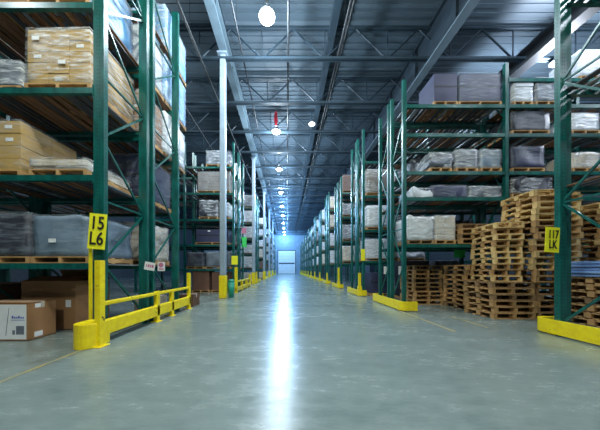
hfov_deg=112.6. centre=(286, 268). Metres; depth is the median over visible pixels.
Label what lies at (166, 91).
load
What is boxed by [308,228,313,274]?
rack
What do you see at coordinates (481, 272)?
wooden pallet
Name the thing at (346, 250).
load
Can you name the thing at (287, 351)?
floor
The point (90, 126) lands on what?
load
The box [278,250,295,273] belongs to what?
door
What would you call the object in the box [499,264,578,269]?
wooden pallet
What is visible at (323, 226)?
load
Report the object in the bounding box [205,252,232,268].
load
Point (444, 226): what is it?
load
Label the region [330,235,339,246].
load
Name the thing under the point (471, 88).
load
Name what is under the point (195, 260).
load
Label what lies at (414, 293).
wooden pallet
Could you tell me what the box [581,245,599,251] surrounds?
wooden pallet
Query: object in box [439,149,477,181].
load
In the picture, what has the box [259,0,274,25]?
lamp
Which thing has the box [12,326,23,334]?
label
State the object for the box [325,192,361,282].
rack
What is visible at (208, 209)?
load
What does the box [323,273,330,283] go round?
guard
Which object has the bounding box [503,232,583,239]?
wooden pallet
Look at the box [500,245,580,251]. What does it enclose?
wooden pallet
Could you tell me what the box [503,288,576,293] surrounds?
wooden pallet
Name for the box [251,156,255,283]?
steel column
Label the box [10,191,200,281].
wall
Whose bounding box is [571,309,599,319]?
wooden pallet
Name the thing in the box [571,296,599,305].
wooden pallet
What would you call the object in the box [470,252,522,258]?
wooden pallet
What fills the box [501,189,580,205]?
wooden pallet
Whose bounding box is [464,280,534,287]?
wooden pallet
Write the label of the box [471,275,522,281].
wooden pallet
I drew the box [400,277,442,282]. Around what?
wooden pallet
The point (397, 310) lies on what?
trim
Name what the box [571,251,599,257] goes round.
wooden pallet
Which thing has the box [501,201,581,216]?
wooden pallet
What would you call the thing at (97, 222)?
aisle sign
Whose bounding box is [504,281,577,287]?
wooden pallet
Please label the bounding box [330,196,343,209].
load
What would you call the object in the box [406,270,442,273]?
wooden pallet
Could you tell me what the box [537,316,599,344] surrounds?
guard
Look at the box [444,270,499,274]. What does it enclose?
wooden pallet
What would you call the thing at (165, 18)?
load
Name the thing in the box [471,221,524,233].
wooden pallet
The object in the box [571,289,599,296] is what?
wooden pallet
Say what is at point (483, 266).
wooden pallet
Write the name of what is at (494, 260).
wooden pallet
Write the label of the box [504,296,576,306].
wooden pallet
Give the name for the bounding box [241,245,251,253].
load
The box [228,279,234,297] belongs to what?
waste bin
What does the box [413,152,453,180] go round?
load
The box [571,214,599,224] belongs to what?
wooden pallet
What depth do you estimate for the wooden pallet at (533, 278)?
5.37 m
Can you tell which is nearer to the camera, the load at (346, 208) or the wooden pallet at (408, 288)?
the wooden pallet at (408, 288)
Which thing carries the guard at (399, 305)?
on the floor
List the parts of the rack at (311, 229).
post, post, post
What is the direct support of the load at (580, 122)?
on the rack at (396, 131)
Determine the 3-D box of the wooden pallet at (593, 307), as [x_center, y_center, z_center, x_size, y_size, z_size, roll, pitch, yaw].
[7.722,0.937,4.741,1.135,0.162,0.920,0,0,-1]
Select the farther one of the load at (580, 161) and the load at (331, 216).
the load at (331, 216)
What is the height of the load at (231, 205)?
1.303 m
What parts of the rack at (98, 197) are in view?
post, post, post, post, post, post, post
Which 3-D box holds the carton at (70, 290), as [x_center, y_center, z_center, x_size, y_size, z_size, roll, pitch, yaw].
[-5.285,0.682,4.869,1.230,1.330,0.851,0,0,0]
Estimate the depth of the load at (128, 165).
5.33 m
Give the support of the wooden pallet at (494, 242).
on the wooden pallet at (493, 248)
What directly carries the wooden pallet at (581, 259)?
on the wooden pallet
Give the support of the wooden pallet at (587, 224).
on the wooden pallet at (594, 229)
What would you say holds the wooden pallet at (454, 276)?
on the wooden pallet at (455, 281)
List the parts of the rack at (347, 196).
post, post, post, post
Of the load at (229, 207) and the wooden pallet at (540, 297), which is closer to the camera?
the wooden pallet at (540, 297)
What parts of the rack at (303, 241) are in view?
post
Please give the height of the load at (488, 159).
0.756 m
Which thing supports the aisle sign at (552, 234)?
attached to the rack at (564, 90)
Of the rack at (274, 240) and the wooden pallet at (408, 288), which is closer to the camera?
the wooden pallet at (408, 288)
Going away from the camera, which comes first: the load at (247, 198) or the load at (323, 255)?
the load at (247, 198)
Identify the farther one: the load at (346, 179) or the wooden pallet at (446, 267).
the load at (346, 179)
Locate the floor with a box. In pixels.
[0,274,599,429]
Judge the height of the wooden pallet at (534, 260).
0.162 m
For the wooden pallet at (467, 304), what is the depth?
5.52 m
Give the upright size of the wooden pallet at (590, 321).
0.162 m
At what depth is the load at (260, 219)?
26.65 m
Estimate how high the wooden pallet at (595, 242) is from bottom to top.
0.162 m
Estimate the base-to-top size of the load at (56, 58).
1.235 m
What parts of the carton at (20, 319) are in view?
printed panel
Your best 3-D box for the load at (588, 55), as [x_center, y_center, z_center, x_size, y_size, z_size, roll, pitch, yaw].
[10.063,-6.756,7.009,0.807,1.004,0.820,0,0,0]
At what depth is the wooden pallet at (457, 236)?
6.61 m
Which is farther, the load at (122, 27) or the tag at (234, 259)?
the tag at (234, 259)
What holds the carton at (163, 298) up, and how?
on the floor
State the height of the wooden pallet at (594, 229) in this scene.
0.162 m
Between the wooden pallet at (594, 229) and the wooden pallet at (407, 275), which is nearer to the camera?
the wooden pallet at (594, 229)
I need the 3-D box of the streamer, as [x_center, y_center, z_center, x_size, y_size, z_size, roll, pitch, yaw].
[-0.730,-10.325,13.200,0.260,1.750,0.247,0,0,0]
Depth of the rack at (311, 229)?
30.93 m
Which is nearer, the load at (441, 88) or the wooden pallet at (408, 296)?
the load at (441, 88)
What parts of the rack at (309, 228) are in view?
post, post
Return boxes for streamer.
[274,111,277,125]
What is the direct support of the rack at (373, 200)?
on the floor
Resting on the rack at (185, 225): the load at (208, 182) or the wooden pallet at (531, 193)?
the load at (208, 182)
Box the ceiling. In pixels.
[10,0,599,234]
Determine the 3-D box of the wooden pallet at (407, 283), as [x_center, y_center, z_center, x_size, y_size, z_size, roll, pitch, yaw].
[5.347,0.606,8.023,1.135,0.162,0.920,0,0,0]
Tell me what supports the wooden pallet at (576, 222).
on the wooden pallet at (535, 229)
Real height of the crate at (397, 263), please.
1.710 m
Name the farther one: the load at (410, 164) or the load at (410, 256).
the load at (410, 256)
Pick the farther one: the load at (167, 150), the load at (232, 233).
the load at (232, 233)
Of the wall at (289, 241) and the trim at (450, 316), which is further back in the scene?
the wall at (289, 241)
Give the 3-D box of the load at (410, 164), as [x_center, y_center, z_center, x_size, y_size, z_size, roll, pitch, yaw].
[5.096,-3.707,7.925,0.764,1.006,0.766,0,0,0]
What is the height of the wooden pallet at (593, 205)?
0.162 m
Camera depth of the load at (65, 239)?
3.93 m
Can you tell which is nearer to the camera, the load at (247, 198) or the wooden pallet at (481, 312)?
the wooden pallet at (481, 312)
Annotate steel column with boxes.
[217,50,227,297]
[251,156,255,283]
[262,192,265,278]
[268,209,270,276]
[271,220,273,275]
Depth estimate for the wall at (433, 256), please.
26.45 m
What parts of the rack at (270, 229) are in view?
post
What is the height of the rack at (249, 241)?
8.600 m
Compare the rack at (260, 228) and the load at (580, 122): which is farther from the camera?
the rack at (260, 228)
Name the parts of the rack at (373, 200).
post, post, post, post, post, post, post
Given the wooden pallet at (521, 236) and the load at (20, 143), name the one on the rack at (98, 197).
the load at (20, 143)
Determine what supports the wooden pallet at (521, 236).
on the wooden pallet at (494, 242)
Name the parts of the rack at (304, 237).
post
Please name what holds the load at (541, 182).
on the rack at (396, 131)
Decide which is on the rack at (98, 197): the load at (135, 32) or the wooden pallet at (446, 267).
the load at (135, 32)
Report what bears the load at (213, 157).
on the rack at (185, 225)
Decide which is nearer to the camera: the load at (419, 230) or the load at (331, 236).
the load at (419, 230)
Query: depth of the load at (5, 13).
4.15 m
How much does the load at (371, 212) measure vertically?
1.206 m
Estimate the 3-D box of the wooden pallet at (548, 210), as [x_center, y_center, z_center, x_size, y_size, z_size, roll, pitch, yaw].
[7.214,-1.554,5.763,1.140,0.162,0.920,0,0,3]
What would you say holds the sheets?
on the wooden pallet at (584, 280)
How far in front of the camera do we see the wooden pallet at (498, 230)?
5.69 m
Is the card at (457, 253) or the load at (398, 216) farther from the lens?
the load at (398, 216)
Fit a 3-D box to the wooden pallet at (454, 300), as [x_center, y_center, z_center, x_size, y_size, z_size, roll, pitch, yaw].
[6.348,1.103,6.984,1.135,0.162,0.920,0,0,-3]
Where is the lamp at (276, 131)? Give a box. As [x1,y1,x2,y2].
[272,124,279,134]
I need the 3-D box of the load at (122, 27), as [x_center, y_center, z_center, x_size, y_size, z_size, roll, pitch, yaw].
[-4.457,-5.782,4.445,1.214,1.355,1.169,0,0,0]
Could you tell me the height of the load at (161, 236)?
1.161 m
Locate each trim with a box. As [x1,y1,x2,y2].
[397,310,456,331]
[450,316,488,327]
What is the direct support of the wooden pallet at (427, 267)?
on the wooden pallet at (407, 271)
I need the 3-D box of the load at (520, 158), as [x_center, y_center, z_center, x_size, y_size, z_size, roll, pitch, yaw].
[7.945,-3.632,6.979,1.086,0.856,0.826,0,0,0]
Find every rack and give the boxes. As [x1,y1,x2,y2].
[0,0,179,337]
[133,142,243,292]
[228,193,258,278]
[244,217,265,271]
[266,229,270,273]
[266,240,274,272]
[301,242,302,269]
[303,241,307,273]
[304,237,307,272]
[306,236,323,275]
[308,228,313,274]
[310,226,333,277]
[314,216,324,276]
[318,211,350,280]
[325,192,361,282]
[334,177,386,283]
[351,129,493,289]
[378,63,599,301]
[554,0,599,336]
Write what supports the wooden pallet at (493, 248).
on the wooden pallet at (493, 254)
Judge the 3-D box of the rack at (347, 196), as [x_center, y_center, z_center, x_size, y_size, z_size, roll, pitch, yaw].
[5.400,-2.550,14.870,3.370,7.800,1.860,0,0,0]
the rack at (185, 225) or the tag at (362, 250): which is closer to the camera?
the tag at (362, 250)
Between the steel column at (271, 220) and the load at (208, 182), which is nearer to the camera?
the load at (208, 182)
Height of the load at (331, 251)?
1.275 m
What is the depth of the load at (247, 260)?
19.07 m
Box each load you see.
[0,0,45,52]
[0,61,66,128]
[0,121,77,196]
[0,211,57,262]
[24,27,134,130]
[26,0,132,65]
[28,160,131,194]
[31,214,132,263]
[65,126,118,157]
[108,155,170,212]
[112,89,162,154]
[115,221,168,264]
[127,24,163,101]
[131,4,185,86]
[136,111,185,173]
[155,55,185,131]
[186,252,205,268]
[192,271,214,292]
[195,230,231,243]
[197,172,232,198]
[199,200,219,222]
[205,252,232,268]
[206,150,232,171]
[211,272,232,292]
[219,203,232,218]
[219,205,240,227]
[232,181,240,205]
[232,233,240,248]
[241,195,251,210]
[241,211,251,222]
[241,226,251,238]
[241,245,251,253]
[241,256,251,268]
[241,272,251,282]
[259,218,262,226]
[259,240,262,247]
[259,249,262,257]
[322,210,330,220]
[322,225,332,235]
[322,254,324,264]
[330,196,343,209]
[330,215,343,227]
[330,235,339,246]
[330,250,336,264]
[339,175,359,196]
[339,204,359,219]
[339,246,359,263]
[342,225,359,240]
[359,239,386,260]
[360,169,395,200]
[361,205,386,231]
[365,272,386,295]
[394,171,400,198]
[394,210,423,228]
[394,217,436,245]
[394,241,424,260]
[399,188,430,204]
[406,158,423,188]
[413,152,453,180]
[418,185,466,204]
[419,74,457,121]
[432,216,455,243]
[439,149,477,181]
[443,74,501,121]
[455,219,471,243]
[463,187,500,204]
[468,149,501,181]
[488,112,549,147]
[488,146,544,181]
[488,176,552,203]
[490,83,533,121]
[522,77,553,112]
[541,113,599,147]
[543,152,599,170]
[549,49,599,77]
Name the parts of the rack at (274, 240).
post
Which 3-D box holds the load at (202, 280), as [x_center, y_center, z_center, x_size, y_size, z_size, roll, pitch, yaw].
[-4.950,0.710,11.950,1.000,1.272,1.000,0,0,0]
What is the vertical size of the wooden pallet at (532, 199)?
0.162 m
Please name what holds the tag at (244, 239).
attached to the rack at (185, 225)
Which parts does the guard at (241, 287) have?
post, rail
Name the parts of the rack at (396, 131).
post, post, post, post, post, post, post, post, post, post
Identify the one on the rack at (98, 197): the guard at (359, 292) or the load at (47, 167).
the load at (47, 167)
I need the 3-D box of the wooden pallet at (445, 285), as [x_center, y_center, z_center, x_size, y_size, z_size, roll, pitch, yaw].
[6.369,0.606,6.978,1.140,0.162,0.920,0,0,-1]
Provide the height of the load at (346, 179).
1.264 m
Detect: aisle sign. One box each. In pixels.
[87,213,106,249]
[544,227,559,252]
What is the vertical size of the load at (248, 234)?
1.225 m
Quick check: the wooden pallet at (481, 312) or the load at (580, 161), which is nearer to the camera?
the wooden pallet at (481, 312)
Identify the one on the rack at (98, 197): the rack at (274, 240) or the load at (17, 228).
the load at (17, 228)
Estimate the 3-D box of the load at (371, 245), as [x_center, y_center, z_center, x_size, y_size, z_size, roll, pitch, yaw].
[4.600,-0.957,10.340,1.400,1.106,0.850,0,0,0]
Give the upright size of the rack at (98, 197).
9.600 m
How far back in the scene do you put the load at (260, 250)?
26.66 m
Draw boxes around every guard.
[73,249,191,349]
[235,267,250,292]
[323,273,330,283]
[332,268,343,287]
[347,273,366,295]
[373,293,417,310]
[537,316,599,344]
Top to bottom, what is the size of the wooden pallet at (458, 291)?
0.162 m
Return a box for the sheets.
[571,261,599,276]
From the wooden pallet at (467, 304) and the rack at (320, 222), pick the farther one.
the rack at (320, 222)
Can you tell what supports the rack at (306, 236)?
on the floor
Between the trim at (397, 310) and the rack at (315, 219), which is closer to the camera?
the trim at (397, 310)
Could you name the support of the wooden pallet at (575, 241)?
on the wooden pallet at (531, 248)
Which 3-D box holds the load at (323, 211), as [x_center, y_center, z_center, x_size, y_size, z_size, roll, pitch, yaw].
[4.505,-5.956,22.490,1.250,1.204,0.820,0,0,0]
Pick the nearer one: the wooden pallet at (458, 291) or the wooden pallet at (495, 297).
the wooden pallet at (495, 297)
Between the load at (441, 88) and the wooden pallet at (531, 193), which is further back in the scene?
the load at (441, 88)
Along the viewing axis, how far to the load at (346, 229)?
14.01 m
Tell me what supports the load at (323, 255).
on the rack at (320, 222)
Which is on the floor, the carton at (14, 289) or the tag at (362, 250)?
the carton at (14, 289)
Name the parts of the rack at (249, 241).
post, post, post, post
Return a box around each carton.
[0,282,21,299]
[0,299,55,340]
[22,270,108,329]
[134,295,166,310]
[179,293,199,306]
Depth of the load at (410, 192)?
6.63 m
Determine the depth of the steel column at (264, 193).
25.77 m
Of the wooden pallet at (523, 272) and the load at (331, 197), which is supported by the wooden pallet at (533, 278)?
the wooden pallet at (523, 272)
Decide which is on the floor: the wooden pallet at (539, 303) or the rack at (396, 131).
the rack at (396, 131)
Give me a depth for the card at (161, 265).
5.50 m
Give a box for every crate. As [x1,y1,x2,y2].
[394,261,428,298]
[429,261,458,299]
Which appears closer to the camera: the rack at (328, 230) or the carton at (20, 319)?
the carton at (20, 319)
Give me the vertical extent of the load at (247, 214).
1.218 m
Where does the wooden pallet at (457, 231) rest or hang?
on the wooden pallet at (457, 236)
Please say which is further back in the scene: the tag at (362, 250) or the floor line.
the tag at (362, 250)
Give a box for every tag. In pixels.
[231,256,237,264]
[241,237,246,246]
[361,249,364,260]
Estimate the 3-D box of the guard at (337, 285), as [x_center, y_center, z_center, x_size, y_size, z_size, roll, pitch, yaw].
[3.720,0.625,14.895,0.400,1.450,2.050,0,0,0]
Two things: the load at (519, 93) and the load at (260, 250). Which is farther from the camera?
the load at (260, 250)
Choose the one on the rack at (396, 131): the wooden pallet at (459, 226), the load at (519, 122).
the load at (519, 122)
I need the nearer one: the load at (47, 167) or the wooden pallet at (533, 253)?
the load at (47, 167)
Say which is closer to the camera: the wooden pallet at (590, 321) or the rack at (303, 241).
the wooden pallet at (590, 321)
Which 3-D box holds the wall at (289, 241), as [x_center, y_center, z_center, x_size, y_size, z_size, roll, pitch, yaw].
[0.000,-4.950,58.070,48.000,12.600,0.260,0,0,0]
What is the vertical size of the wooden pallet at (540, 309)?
0.162 m
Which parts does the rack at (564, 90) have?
post, post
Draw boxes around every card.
[144,261,155,270]
[158,262,164,270]
[454,250,464,257]
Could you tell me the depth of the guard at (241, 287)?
12.15 m
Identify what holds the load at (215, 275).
on the floor
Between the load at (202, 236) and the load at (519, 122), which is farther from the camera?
the load at (202, 236)
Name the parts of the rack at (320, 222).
post, post, post, post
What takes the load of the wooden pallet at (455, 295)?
on the wooden pallet at (454, 300)
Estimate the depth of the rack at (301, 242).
52.13 m
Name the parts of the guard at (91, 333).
post, rail, rail, post, post, post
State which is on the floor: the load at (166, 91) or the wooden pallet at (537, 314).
the wooden pallet at (537, 314)
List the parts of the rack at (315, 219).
post, post, post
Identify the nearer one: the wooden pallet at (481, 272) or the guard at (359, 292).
the wooden pallet at (481, 272)
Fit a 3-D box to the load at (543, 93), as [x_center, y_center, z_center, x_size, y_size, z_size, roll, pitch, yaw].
[8.623,-5.864,6.978,0.862,0.939,0.817,0,0,0]
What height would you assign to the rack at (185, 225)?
8.600 m
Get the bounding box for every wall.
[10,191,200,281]
[204,230,369,273]
[370,142,599,283]
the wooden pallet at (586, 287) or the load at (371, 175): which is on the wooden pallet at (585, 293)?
the wooden pallet at (586, 287)
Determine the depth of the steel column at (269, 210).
33.37 m
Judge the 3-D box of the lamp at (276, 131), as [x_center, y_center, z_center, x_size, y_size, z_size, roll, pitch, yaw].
[-0.750,-10.265,13.800,0.600,1.870,0.600,0,0,0]
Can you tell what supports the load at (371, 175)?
on the rack at (373, 200)
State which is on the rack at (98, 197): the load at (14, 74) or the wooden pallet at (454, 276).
the load at (14, 74)
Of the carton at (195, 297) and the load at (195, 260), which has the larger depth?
the load at (195, 260)
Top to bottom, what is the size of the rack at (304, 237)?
8.300 m
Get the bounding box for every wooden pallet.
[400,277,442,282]
[400,281,442,286]
[400,285,442,290]
[400,293,442,299]
[400,297,443,304]
[406,265,443,269]
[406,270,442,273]
[406,274,442,277]
[406,290,443,295]
[442,274,498,279]
[443,265,498,269]
[443,279,487,284]
[443,283,487,289]
[443,288,475,294]
[443,292,475,299]
[443,297,475,304]
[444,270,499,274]
[444,301,476,310]
[455,224,487,229]
[455,229,481,233]
[455,234,490,239]
[456,239,491,243]
[463,286,534,294]
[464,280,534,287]
[464,291,535,300]
[464,296,536,306]
[464,307,535,318]
[465,301,537,312]
[470,228,522,238]
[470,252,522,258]
[470,270,520,275]
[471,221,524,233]
[471,240,522,248]
[471,246,522,253]
[471,264,523,269]
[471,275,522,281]
[472,233,524,243]
[472,258,524,263]
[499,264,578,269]
[500,238,580,245]
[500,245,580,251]
[500,257,579,263]
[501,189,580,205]
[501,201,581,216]
[501,207,580,221]
[502,194,582,210]
[502,251,581,257]
[502,276,580,281]
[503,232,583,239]
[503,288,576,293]
[504,213,581,221]
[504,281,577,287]
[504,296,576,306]
[505,294,580,300]
[508,270,581,275]
[509,226,580,233]
[511,219,582,228]
[519,311,576,318]
[520,303,575,312]
[571,208,599,218]
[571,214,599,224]
[571,227,599,235]
[571,233,599,240]
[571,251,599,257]
[571,276,599,283]
[571,283,599,291]
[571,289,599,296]
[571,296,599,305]
[571,302,599,312]
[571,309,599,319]
[571,315,599,327]
[580,202,599,211]
[580,239,599,246]
[580,258,599,260]
[581,220,599,228]
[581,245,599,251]
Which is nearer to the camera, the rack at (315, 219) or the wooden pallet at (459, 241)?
the wooden pallet at (459, 241)
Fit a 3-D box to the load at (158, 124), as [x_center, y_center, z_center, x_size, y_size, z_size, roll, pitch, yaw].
[-4.360,-4.127,5.680,1.150,1.306,0.850,0,0,0]
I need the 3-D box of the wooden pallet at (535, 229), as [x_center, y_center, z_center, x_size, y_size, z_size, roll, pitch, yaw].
[7.219,-1.057,5.769,1.135,0.162,0.920,0,0,4]
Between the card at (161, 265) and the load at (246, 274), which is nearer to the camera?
the card at (161, 265)
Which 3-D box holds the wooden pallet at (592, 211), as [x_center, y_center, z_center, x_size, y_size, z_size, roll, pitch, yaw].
[8.883,-1.549,5.741,1.140,0.162,0.920,0,0,-2]
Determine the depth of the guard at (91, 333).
3.76 m
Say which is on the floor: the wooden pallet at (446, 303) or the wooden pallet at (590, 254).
the wooden pallet at (446, 303)
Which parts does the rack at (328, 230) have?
post, post, post, post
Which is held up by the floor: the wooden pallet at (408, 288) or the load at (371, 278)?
the load at (371, 278)
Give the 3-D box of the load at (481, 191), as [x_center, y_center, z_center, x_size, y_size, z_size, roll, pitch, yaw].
[6.547,-2.546,6.978,1.042,0.385,0.813,0,0,0]
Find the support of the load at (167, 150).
on the rack at (98, 197)
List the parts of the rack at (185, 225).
post, post, post, post, post, post, post, post, post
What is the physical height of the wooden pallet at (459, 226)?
0.162 m
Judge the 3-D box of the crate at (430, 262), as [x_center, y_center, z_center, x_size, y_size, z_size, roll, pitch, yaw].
[6.900,0.491,9.000,1.100,1.710,0.850,0,0,0]
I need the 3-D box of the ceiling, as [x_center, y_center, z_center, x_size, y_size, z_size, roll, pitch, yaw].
[0.000,-10.405,25.520,48.000,2.190,67.040,0,0,0]
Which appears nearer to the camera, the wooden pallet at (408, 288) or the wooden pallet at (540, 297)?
the wooden pallet at (540, 297)
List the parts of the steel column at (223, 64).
cap plate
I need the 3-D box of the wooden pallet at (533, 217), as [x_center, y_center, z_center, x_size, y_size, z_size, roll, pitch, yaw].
[7.239,-1.388,5.767,1.140,0.162,0.920,0,0,4]
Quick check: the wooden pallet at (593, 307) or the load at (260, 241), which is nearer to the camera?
the wooden pallet at (593, 307)
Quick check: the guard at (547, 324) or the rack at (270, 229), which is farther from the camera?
the rack at (270, 229)
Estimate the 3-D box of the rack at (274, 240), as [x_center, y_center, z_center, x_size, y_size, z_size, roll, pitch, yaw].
[-4.450,-2.950,50.650,2.970,8.600,2.560,0,0,0]
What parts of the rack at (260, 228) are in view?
post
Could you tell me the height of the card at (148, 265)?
0.242 m
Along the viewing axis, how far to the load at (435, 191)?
6.61 m
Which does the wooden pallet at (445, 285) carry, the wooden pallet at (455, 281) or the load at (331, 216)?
the wooden pallet at (455, 281)
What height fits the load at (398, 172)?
1.256 m
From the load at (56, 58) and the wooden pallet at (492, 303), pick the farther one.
the wooden pallet at (492, 303)
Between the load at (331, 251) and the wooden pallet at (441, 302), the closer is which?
the wooden pallet at (441, 302)
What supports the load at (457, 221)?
on the rack at (396, 131)
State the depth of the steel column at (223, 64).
9.17 m
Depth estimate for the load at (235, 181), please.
12.81 m
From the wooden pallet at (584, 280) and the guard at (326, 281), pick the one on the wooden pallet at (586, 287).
the wooden pallet at (584, 280)
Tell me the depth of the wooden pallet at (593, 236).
5.57 m
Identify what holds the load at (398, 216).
on the rack at (373, 200)
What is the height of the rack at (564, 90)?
9.800 m
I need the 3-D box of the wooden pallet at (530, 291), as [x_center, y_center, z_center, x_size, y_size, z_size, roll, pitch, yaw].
[6.122,0.606,5.856,1.135,0.162,0.920,0,0,1]

